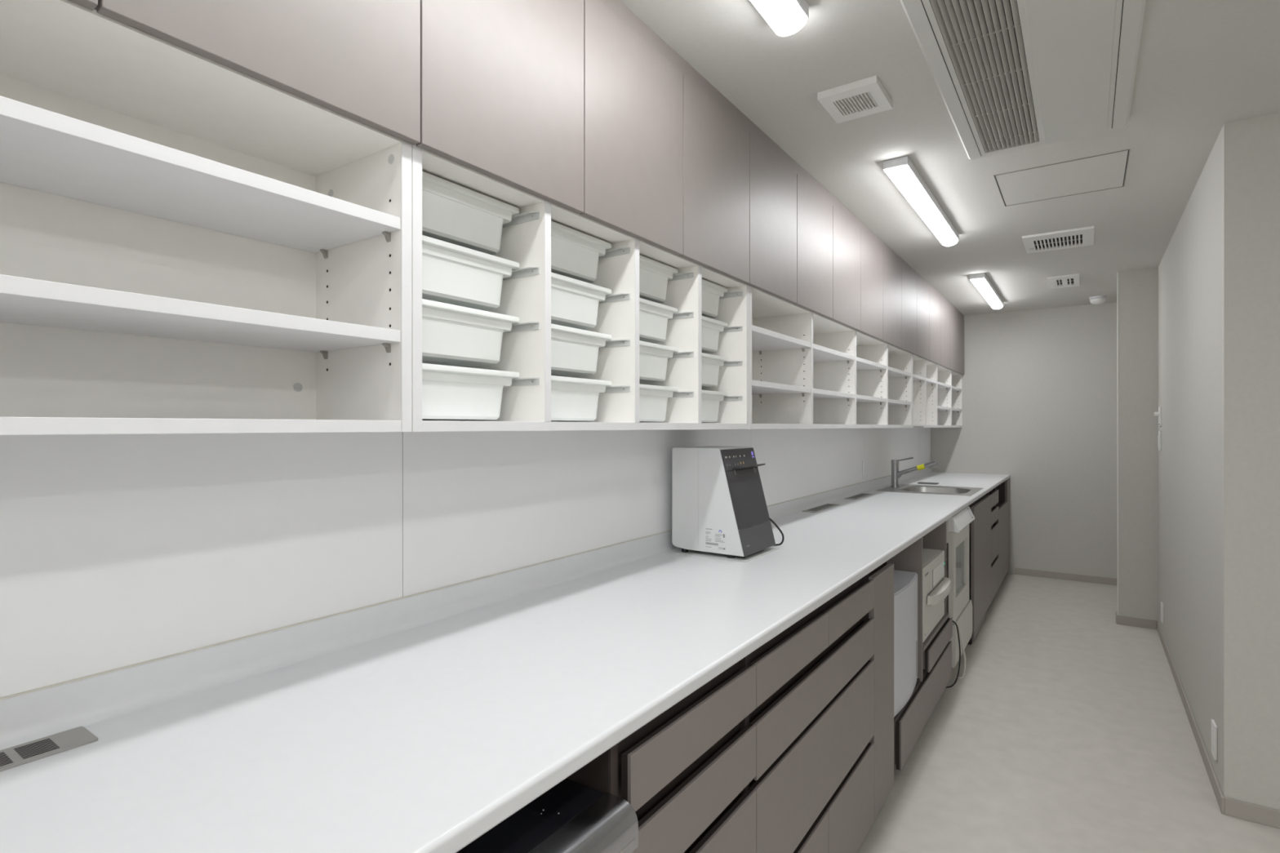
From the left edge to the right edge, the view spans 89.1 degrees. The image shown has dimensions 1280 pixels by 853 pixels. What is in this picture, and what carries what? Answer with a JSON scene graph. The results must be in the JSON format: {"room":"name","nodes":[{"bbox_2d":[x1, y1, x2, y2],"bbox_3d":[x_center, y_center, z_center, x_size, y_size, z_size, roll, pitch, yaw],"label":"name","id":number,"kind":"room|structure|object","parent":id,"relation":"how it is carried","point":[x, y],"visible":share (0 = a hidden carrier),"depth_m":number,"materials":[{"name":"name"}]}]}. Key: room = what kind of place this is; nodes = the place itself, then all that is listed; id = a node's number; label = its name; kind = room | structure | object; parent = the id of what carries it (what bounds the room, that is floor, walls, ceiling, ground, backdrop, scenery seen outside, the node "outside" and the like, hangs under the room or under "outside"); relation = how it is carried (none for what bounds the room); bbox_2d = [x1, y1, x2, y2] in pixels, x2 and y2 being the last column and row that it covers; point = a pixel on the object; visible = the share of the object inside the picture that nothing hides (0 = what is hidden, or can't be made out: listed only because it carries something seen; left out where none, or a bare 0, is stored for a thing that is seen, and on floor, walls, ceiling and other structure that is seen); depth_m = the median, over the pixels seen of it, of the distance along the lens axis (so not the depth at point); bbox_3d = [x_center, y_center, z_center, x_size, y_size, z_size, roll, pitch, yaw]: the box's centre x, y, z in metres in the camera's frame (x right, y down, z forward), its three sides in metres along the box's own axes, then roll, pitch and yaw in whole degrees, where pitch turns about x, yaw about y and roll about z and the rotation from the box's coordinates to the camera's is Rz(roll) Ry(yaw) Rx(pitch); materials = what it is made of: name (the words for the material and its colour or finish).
{"room":"clinic preparation room","nodes":[
{"label":"clinic preparation room","id":0,"kind":"room"},
{"bbox_2d":[619,0,1279,315],"bbox_3d":[1.761,-1.111,1.378,4.055,0.100,9.665,0,0,34],"label":"ceiling","id":1,"kind":"structure","parent":0,"point":[1202,66],"depth_m":2.31,"materials":[{"name":"paint"}]},
{"bbox_2d":[750,0,808,35],"bbox_3d":[0.032,-1.030,1.145,0.094,0.060,1.255,0,0,34],"label":"ceiling lamp","id":2,"kind":"object","parent":1,"relation":"attached to","point":[784,17],"visible":1,"depth_m":1.59,"materials":[{"name":"white plastic"}]},
{"bbox_2d":[817,75,893,123],"bbox_3d":[0.695,-1.050,2.094,0.182,0.022,0.200,0,0,34],"label":"ceiling vent","id":3,"kind":"object","parent":1,"relation":"in","point":[867,96],"visible":1,"depth_m":2.07,"materials":[{"name":"white plastic"}]},
{"bbox_2d":[883,155,959,246],"bbox_3d":[1.364,-1.030,3.087,0.094,0.060,1.255,0,0,34],"label":"ceiling lamp","id":4,"kind":"object","parent":1,"relation":"attached to","point":[902,172],"visible":1,"depth_m":2.88,"materials":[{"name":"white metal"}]},
{"bbox_2d":[969,273,1003,309],"bbox_3d":[2.696,-1.030,5.029,0.094,0.060,1.255,0,0,34],"label":"ceiling lamp","id":5,"kind":"object","parent":1,"relation":"attached to","point":[980,281],"visible":1,"depth_m":4.82,"materials":[{"name":"white plastic"}]},
{"bbox_2d":[899,0,1146,159],"bbox_3d":[1.029,-1.044,1.723,0.496,0.032,1.605,0,0,34],"label":"air conditioner","id":6,"kind":"object","parent":1,"relation":"attached to","point":[1008,75],"depth_m":1.85,"materials":[{"name":"white plastic"}]},
{"bbox_2d":[1022,226,1094,253],"bbox_3d":[2.376,-1.052,3.688,0.331,0.016,0.390,0,0,34],"label":"ceiling vent","id":7,"kind":"object","parent":1,"relation":"in","point":[1080,237],"visible":1,"depth_m":3.66,"materials":[{"name":"white plastic"}]},
{"bbox_2d":[993,149,1129,206],"bbox_3d":[1.815,-1.059,2.804,0.461,0.003,0.462,0,0,34],"label":"access hatch","id":8,"kind":"object","parent":1,"relation":"attached to","point":[1107,171],"visible":1,"depth_m":2.78,"materials":[{"name":"paint"}]},
{"bbox_2d":[1047,273,1079,288],"bbox_3d":[3.087,-1.055,4.731,0.186,0.012,0.425,0,0,34],"label":"ceiling vent","id":9,"kind":"object","parent":1,"relation":"in","point":[1070,280],"visible":1,"depth_m":4.70,"materials":[{"name":"white plastic"}]},
{"bbox_2d":[1088,295,1106,304],"bbox_3d":[3.746,-1.031,5.313,0.120,0.060,0.120,0,0,34],"label":"smoke detector","id":10,"kind":"object","parent":1,"relation":"attached to","point":[1097,300],"visible":1,"depth_m":5.28,"materials":[{"name":"white plastic"}]},
{"bbox_2d":[930,302,1116,578],"bbox_3d":[4.424,0.147,5.351,3.955,2.416,0.100,0,0,34],"label":"wall","id":11,"kind":"structure","parent":0,"point":[1039,385],"depth_m":5.82,"materials":[{"name":"white paint"}]},
{"bbox_2d":[599,0,964,319],"bbox_3d":[0.969,-1.038,3.122,0.020,0.046,7.485,0,0,34],"label":"trim","id":12,"kind":"structure","parent":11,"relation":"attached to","point":[620,10],"depth_m":2.17,"materials":[{"name":"beige laminate"}]},
{"bbox_2d":[1015,567,1116,585],"bbox_3d":[3.834,1.325,5.690,0.949,0.060,0.008,0,0,34],"label":"baseboard","id":13,"kind":"structure","parent":11,"relation":"attached to","point":[1075,577],"depth_m":5.73,"materials":[{"name":"plastic"}]},
{"bbox_2d":[857,573,1279,852],"bbox_3d":[1.761,1.405,1.378,4.055,0.100,9.665,0,0,34],"label":"floor","id":14,"kind":"structure","parent":0,"point":[1066,728],"depth_m":2.68,"materials":[{"name":"tile"}]},
{"bbox_2d":[456,777,638,852],"bbox_3d":[-0.476,0.955,0.818,0.628,0.800,0.761,0,0,34],"label":"washer","id":15,"kind":"object","parent":14,"relation":"on","point":[571,816],"visible":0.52,"depth_m":0.91,"materials":[{"name":"metal"}]},
{"bbox_2d":[566,560,893,852],"bbox_3d":[0.185,0.914,1.853,0.640,0.882,1.686,0,0,34],"label":"base cabinet","id":16,"kind":"object","parent":14,"relation":"on","point":[788,748],"visible":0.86,"depth_m":1.50,"materials":[{"name":"beige laminate"}]},
{"bbox_2d":[0,467,1009,852],"bbox_3d":[1.012,0.425,3.091,0.682,0.093,7.484,0,0,34],"label":"countertop","id":17,"kind":"structure","parent":16,"relation":"on","point":[424,722],"depth_m":1.04,"materials":[{"name":"white laminate"}]},
{"bbox_2d":[0,726,97,772],"bbox_3d":[-0.879,0.442,0.812,0.069,0.004,0.305,0,0,34],"label":"vent","id":18,"kind":"object","parent":17,"relation":"attached to","point":[15,756],"visible":1,"depth_m":0.89,"materials":[{"name":"grey metal"}]},
{"bbox_2d":[671,445,784,562],"bbox_3d":[0.322,0.259,2.345,0.292,0.370,0.346,0,0,34],"label":"countertop appliance","id":19,"kind":"object","parent":17,"relation":"on","point":[719,508],"visible":1,"depth_m":2.24,"materials":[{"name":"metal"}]},
{"bbox_2d":[705,528,724,549],"bbox_3d":[0.255,0.381,2.203,0.074,0.065,0.001,0,0,34],"label":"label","id":20,"kind":"object","parent":19,"relation":"on","point":[714,537],"depth_m":2.20,"materials":[{"name":"white paper"}]},
{"bbox_2d":[802,503,839,512],"bbox_3d":[0.988,0.442,3.536,0.069,0.004,0.410,0,0,34],"label":"vent","id":21,"kind":"object","parent":17,"relation":"on","point":[825,506],"visible":1,"depth_m":3.51,"materials":[{"name":"grey metal"}]},
{"bbox_2d":[844,493,872,499],"bbox_3d":[1.387,0.442,4.117,0.069,0.004,0.380,0,0,34],"label":"vent","id":22,"kind":"object","parent":17,"relation":"on","point":[862,495],"visible":1,"depth_m":4.08,"materials":[{"name":"grey metal"}]},
{"bbox_2d":[890,457,937,487],"bbox_3d":[1.969,0.330,4.670,0.319,0.223,0.058,0,0,34],"label":"mixer tap","id":23,"kind":"object","parent":17,"relation":"on","point":[895,473],"visible":1,"depth_m":4.71,"materials":[{"name":"silver metal"}]},
{"bbox_2d":[917,482,938,484],"bbox_3d":[2.233,0.440,5.034,0.140,0.008,0.080,0,0,34],"label":"chute cover","id":24,"kind":"object","parent":17,"relation":"on","point":[934,483],"visible":1,"depth_m":5.03,"materials":[{"name":"grey metal"}]},
{"bbox_2d":[875,484,982,496],"bbox_3d":[2.041,0.524,4.563,0.586,0.164,0.636,0,0,34],"label":"sink","id":25,"kind":"object","parent":17,"relation":"in","point":[922,489],"visible":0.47,"depth_m":4.68,"materials":[{"name":"metal"}]},
{"bbox_2d":[888,520,952,770],"bbox_3d":[1.014,0.914,3.059,0.643,0.882,1.235,0,0,34],"label":"base cabinet","id":26,"kind":"object","parent":14,"relation":"on","point":[935,654],"visible":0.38,"depth_m":2.88,"materials":[{"name":"beige laminate"}]},
{"bbox_2d":[893,569,917,716],"bbox_3d":[0.922,0.866,2.729,0.394,0.478,0.495,0,0,34],"label":"air purifier","id":27,"kind":"object","parent":26,"relation":"in","point":[905,583],"visible":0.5,"depth_m":2.57,"materials":[{"name":"white plastic"}]},
{"bbox_2d":[922,548,951,642],"bbox_3d":[1.264,0.802,3.208,0.456,0.338,0.520,0,0,34],"label":"box steriliser","id":28,"kind":"object","parent":26,"relation":"on","point":[936,587],"visible":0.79,"depth_m":3.06,"materials":[{"name":"white plastic"}]},
{"bbox_2d":[927,577,951,605],"bbox_3d":[1.447,0.791,3.112,0.046,0.048,0.450,0,0,34],"label":"storage bin","id":29,"kind":"object","parent":28,"relation":"on","point":[939,591],"depth_m":3.04,"materials":[{"name":"white plastic"}]},
{"bbox_2d":[946,506,974,688],"bbox_3d":[1.575,0.918,3.787,0.615,0.877,0.713,0,0,34],"label":"washer disinfector","id":30,"kind":"object","parent":14,"relation":"on","point":[958,605],"visible":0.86,"depth_m":3.54,"materials":[{"name":"white plastic"}]},
{"bbox_2d":[967,493,991,644],"bbox_3d":[2.068,0.914,4.599,0.640,0.882,0.959,0,0,34],"label":"base cabinet","id":31,"kind":"object","parent":14,"relation":"on","point":[980,529],"visible":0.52,"depth_m":4.33,"materials":[{"name":"brown laminate"}]},
{"bbox_2d":[987,487,998,602],"bbox_3d":[2.478,0.914,5.196,0.640,0.882,0.485,0,0,34],"label":"base cabinet","id":32,"kind":"object","parent":14,"relation":"on","point":[994,493],"visible":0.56,"depth_m":4.99,"materials":[{"name":"brown laminate"}]},
{"bbox_2d":[995,478,1009,588],"bbox_3d":[2.879,0.914,5.781,0.640,0.882,0.930,0,0,34],"label":"base cabinet","id":33,"kind":"object","parent":14,"relation":"on","point":[1003,504],"visible":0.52,"depth_m":5.65,"materials":[{"name":"brown laminate"}]},
{"bbox_2d":[1116,112,1279,810],"bbox_3d":[3.945,0.147,3.293,2.418,2.416,3.834,0,0,34],"label":"wall","id":34,"kind":"structure","parent":0,"point":[1199,330],"depth_m":2.43,"materials":[{"name":"white paint"}]},
{"bbox_2d":[1117,271,1118,615],"bbox_3d":[3.279,0.117,4.458,0.006,2.355,0.006,0,0,34],"label":"trim","id":35,"kind":"structure","parent":34,"relation":"attached to","point":[1117,272],"depth_m":4.46,"materials":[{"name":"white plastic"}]},
{"bbox_2d":[1115,615,1156,629],"bbox_3d":[3.358,1.325,4.397,0.218,0.060,0.008,0,0,34],"label":"baseboard","id":36,"kind":"object","parent":34,"relation":"attached to","point":[1120,620],"visible":1,"depth_m":4.39,"materials":[{"name":"plastic"}]},
{"bbox_2d":[1154,406,1161,426],"bbox_3d":[3.333,-0.064,4.184,0.034,0.123,0.100,0,0,34],"label":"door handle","id":37,"kind":"object","parent":34,"relation":"attached to","point":[1158,414],"visible":1,"depth_m":4.15,"materials":[{"name":"white plastic"}]},
{"bbox_2d":[1158,431,1161,450],"bbox_3d":[3.345,0.092,4.181,0.012,0.125,0.080,0,0,34],"label":"light switch","id":38,"kind":"object","parent":34,"relation":"attached to","point":[1159,432],"visible":1,"depth_m":4.15,"materials":[{"name":"white plastic"}]},
{"bbox_2d":[1160,601,1163,622],"bbox_3d":[3.262,1.161,4.059,0.010,0.117,0.075,0,0,34],"label":"wall socket","id":39,"kind":"object","parent":34,"relation":"attached to","point":[1162,603],"visible":1,"depth_m":4.03,"materials":[{"name":"white plastic"}]},
{"bbox_2d":[1156,621,1224,814],"bbox_3d":[2.743,1.325,3.299,0.008,0.060,2.500,0,0,34],"label":"baseboard","id":40,"kind":"structure","parent":34,"relation":"attached to","point":[1218,793],"depth_m":2.81,"materials":[{"name":"plastic"}]},
{"bbox_2d":[1211,719,1217,760],"bbox_3d":[2.136,1.165,2.418,0.010,0.124,0.075,0,0,34],"label":"wall socket","id":41,"kind":"object","parent":34,"relation":"attached to","point":[1214,727],"visible":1,"depth_m":2.39,"materials":[{"name":"white plastic"}]},
{"bbox_2d":[1224,796,1279,828],"bbox_3d":[2.948,1.325,1.647,2.200,0.060,0.008,0,0,34],"label":"baseboard","id":42,"kind":"structure","parent":34,"relation":"attached to","point":[1251,812],"depth_m":2.23,"materials":[{"name":"plastic"}]},
{"bbox_3d":[0.130,0.147,2.497,0.100,2.416,9.465,0,0,34],"label":"wall","id":43,"kind":"structure","parent":0,"visible":0},
{"bbox_2d":[0,431,402,697],"bbox_3d":[-0.956,0.195,0.820,0.005,0.370,1.509,0,0,34],"label":"panel","id":44,"kind":"object","parent":43,"relation":"attached to","point":[117,551],"visible":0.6,"depth_m":1.08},
{"bbox_2d":[0,0,411,435],"bbox_3d":[-0.891,-0.243,0.666,0.284,0.505,1.329,0,0,34],"label":"open shelf unit","id":45,"kind":"object","parent":43,"relation":"attached to","point":[191,242],"visible":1,"depth_m":1.00,"materials":[{"name":"white laminate"}]},
{"bbox_2d":[68,0,420,145],"bbox_3d":[-0.882,-0.776,0.663,0.302,0.568,1.335,0,0,34],"label":"upper cabinet","id":46,"kind":"object","parent":43,"relation":"attached to","point":[358,60],"visible":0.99,"depth_m":0.98,"materials":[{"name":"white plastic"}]},
{"bbox_2d":[402,429,751,596],"bbox_3d":[-0.014,0.195,2.193,0.005,0.370,1.818,0,0,34],"label":"panel","id":47,"kind":"object","parent":43,"relation":"attached to","point":[480,504],"visible":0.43,"depth_m":1.75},
{"bbox_2d":[411,144,749,431],"bbox_3d":[-0.124,-0.243,1.785,0.284,0.505,1.379,0,0,34],"label":"shelving unit","id":48,"kind":"object","parent":43,"relation":"attached to","point":[526,240],"visible":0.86,"depth_m":1.64,"materials":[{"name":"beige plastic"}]},
{"bbox_2d":[422,363,519,420],"bbox_3d":[-0.432,-0.067,1.376,0.200,0.107,0.305,0,0,34],"label":"storage bin","id":49,"kind":"object","parent":48,"relation":"on","point":[449,393],"visible":0.51,"depth_m":1.32,"materials":[{"name":"grey plastic"}]},
{"bbox_2d":[422,298,519,367],"bbox_3d":[-0.432,-0.189,1.376,0.200,0.107,0.305,0,0,34],"label":"storage bin","id":50,"kind":"object","parent":48,"relation":"in","point":[455,335],"visible":0.49,"depth_m":1.33,"materials":[{"name":"grey plastic"}]},
{"bbox_2d":[422,235,519,311],"bbox_3d":[-0.432,-0.310,1.376,0.200,0.107,0.305,0,0,34],"label":"storage bin","id":51,"kind":"object","parent":48,"relation":"in","point":[452,273],"visible":0.45,"depth_m":1.33,"materials":[{"name":"grey plastic"}]},
{"bbox_2d":[422,171,519,255],"bbox_3d":[-0.432,-0.431,1.376,0.200,0.107,0.305,0,0,34],"label":"storage bin","id":52,"kind":"object","parent":48,"relation":"in","point":[453,213],"visible":0.43,"depth_m":1.32,"materials":[{"name":"grey plastic"}]},
{"bbox_2d":[551,375,611,421],"bbox_3d":[-0.240,-0.067,1.657,0.200,0.107,0.305,0,0,34],"label":"storage bin","id":53,"kind":"object","parent":48,"relation":"on","point":[572,399],"visible":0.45,"depth_m":1.62,"materials":[{"name":"grey plastic"}]},
{"bbox_2d":[551,323,611,376],"bbox_3d":[-0.240,-0.189,1.657,0.200,0.107,0.305,0,0,34],"label":"storage bin","id":54,"kind":"object","parent":48,"relation":"in","point":[574,351],"visible":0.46,"depth_m":1.62,"materials":[{"name":"grey plastic"}]},
{"bbox_2d":[551,271,611,329],"bbox_3d":[-0.240,-0.310,1.657,0.200,0.107,0.305,0,0,34],"label":"storage bin","id":55,"kind":"object","parent":48,"relation":"in","point":[574,302],"visible":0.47,"depth_m":1.62,"materials":[{"name":"grey plastic"}]},
{"bbox_2d":[551,220,611,283],"bbox_3d":[-0.240,-0.431,1.657,0.200,0.107,0.305,0,0,34],"label":"storage bin","id":56,"kind":"object","parent":48,"relation":"in","point":[575,254],"visible":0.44,"depth_m":1.62,"materials":[{"name":"grey plastic"}]},
{"bbox_2d":[639,383,677,422],"bbox_3d":[-0.048,-0.067,1.937,0.200,0.107,0.305,0,0,34],"label":"storage bin","id":57,"kind":"object","parent":48,"relation":"on","point":[653,399],"visible":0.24,"depth_m":1.91,"materials":[{"name":"grey plastic"}]},
{"bbox_2d":[639,340,677,382],"bbox_3d":[-0.048,-0.189,1.937,0.200,0.107,0.305,0,0,34],"label":"storage bin","id":58,"kind":"object","parent":48,"relation":"in","point":[653,357],"visible":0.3,"depth_m":1.91,"materials":[{"name":"grey plastic"}]},
{"bbox_2d":[639,297,677,342],"bbox_3d":[-0.048,-0.310,1.937,0.200,0.107,0.305,0,0,34],"label":"storage bin","id":59,"kind":"object","parent":48,"relation":"in","point":[654,317],"visible":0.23,"depth_m":1.91,"materials":[{"name":"grey plastic"}]},
{"bbox_2d":[639,254,677,303],"bbox_3d":[-0.048,-0.431,1.937,0.200,0.107,0.305,0,0,34],"label":"storage bin","id":60,"kind":"object","parent":48,"relation":"in","point":[654,276],"visible":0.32,"depth_m":1.91,"materials":[{"name":"grey plastic"}]},
{"bbox_2d":[702,390,728,422],"bbox_3d":[0.144,-0.067,2.217,0.200,0.107,0.305,0,0,34],"label":"storage bin","id":61,"kind":"object","parent":48,"relation":"on","point":[710,399],"visible":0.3,"depth_m":2.20,"materials":[{"name":"grey plastic"}]},
{"bbox_2d":[702,352,728,387],"bbox_3d":[0.144,-0.189,2.217,0.200,0.107,0.305,0,0,34],"label":"storage bin","id":62,"kind":"object","parent":48,"relation":"in","point":[711,363],"visible":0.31,"depth_m":2.21,"materials":[{"name":"grey plastic"}]},
{"bbox_2d":[702,315,728,353],"bbox_3d":[0.144,-0.310,2.217,0.200,0.107,0.305,0,0,34],"label":"storage bin","id":63,"kind":"object","parent":48,"relation":"in","point":[711,328],"visible":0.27,"depth_m":2.21,"materials":[{"name":"grey plastic"}]},
{"bbox_2d":[702,279,728,318],"bbox_3d":[0.144,-0.431,2.217,0.200,0.107,0.305,0,0,34],"label":"storage bin","id":64,"kind":"object","parent":48,"relation":"in","point":[712,292],"visible":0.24,"depth_m":2.21,"materials":[{"name":"grey plastic"}]},
{"bbox_2d":[415,0,749,284],"bbox_3d":[-0.126,-0.776,1.767,0.302,0.568,1.338,0,0,34],"label":"upper cabinet","id":65,"kind":"object","parent":43,"relation":"attached to","point":[563,104],"visible":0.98,"depth_m":1.51,"materials":[{"name":"grey laminate"}]},
{"bbox_2d":[745,132,860,330],"bbox_3d":[0.631,-0.776,2.871,0.302,0.568,1.338,0,0,34],"label":"upper cabinet","id":66,"kind":"object","parent":43,"relation":"attached to","point":[805,253],"visible":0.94,"depth_m":2.62,"materials":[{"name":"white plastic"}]},
{"bbox_2d":[751,428,863,506],"bbox_3d":[1.016,0.195,3.694,0.005,0.370,1.818,0,0,34],"label":"panel","id":67,"kind":"object","parent":43,"relation":"attached to","point":[799,463],"visible":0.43,"depth_m":3.51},
{"bbox_2d":[749,285,912,429],"bbox_3d":[1.000,-0.243,3.424,0.284,0.505,2.593,0,0,34],"label":"open shelf unit","id":68,"kind":"object","parent":43,"relation":"attached to","point":[808,369],"visible":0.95,"depth_m":3.09,"materials":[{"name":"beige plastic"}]},
{"bbox_2d":[857,229,916,354],"bbox_3d":[1.388,-0.776,3.975,0.302,0.568,1.338,0,0,34],"label":"upper cabinet","id":69,"kind":"object","parent":43,"relation":"attached to","point":[888,291],"visible":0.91,"depth_m":3.78,"materials":[{"name":"grey laminate"}]},
{"bbox_2d":[920,427,930,464],"bbox_3d":[2.704,0.195,6.156,0.005,0.370,0.508,0,0,34],"label":"panel","id":70,"kind":"object","parent":43,"relation":"attached to","point":[925,433],"visible":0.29,"depth_m":6.14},
{"bbox_2d":[912,354,962,427],"bbox_3d":[2.349,-0.243,5.391,0.285,0.505,2.172,0,0,34],"label":"open shelf unit","id":71,"kind":"object","parent":43,"relation":"attached to","point":[937,389],"visible":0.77,"depth_m":5.18,"materials":[{"name":"white laminate"}]},
{"bbox_2d":[914,279,964,374],"bbox_3d":[2.366,-0.776,5.401,0.302,0.568,2.119,0,0,34],"label":"upper cabinet","id":72,"kind":"object","parent":43,"relation":"attached to","point":[940,329],"visible":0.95,"depth_m":5.13,"materials":[{"name":"grey laminate"}]},
{"bbox_3d":[2.045,0.195,5.195,0.005,0.370,1.818,0,0,34],"label":"panel","id":73,"kind":"object","parent":43,"relation":"attached to","visible":0},
{"bbox_3d":[1.534,0.292,4.435,0.010,0.125,0.070,0,0,34],"label":"wall socket","id":74,"kind":"object","parent":73,"relation":"attached to","visible":0},
{"bbox_2d":[864,462,866,475],"bbox_3d":[1.537,0.292,4.433,0.002,0.085,0.040,0,0,34],"label":"socket","id":75,"kind":"object","parent":74,"relation":"attached to","point":[864,463],"depth_m":4.43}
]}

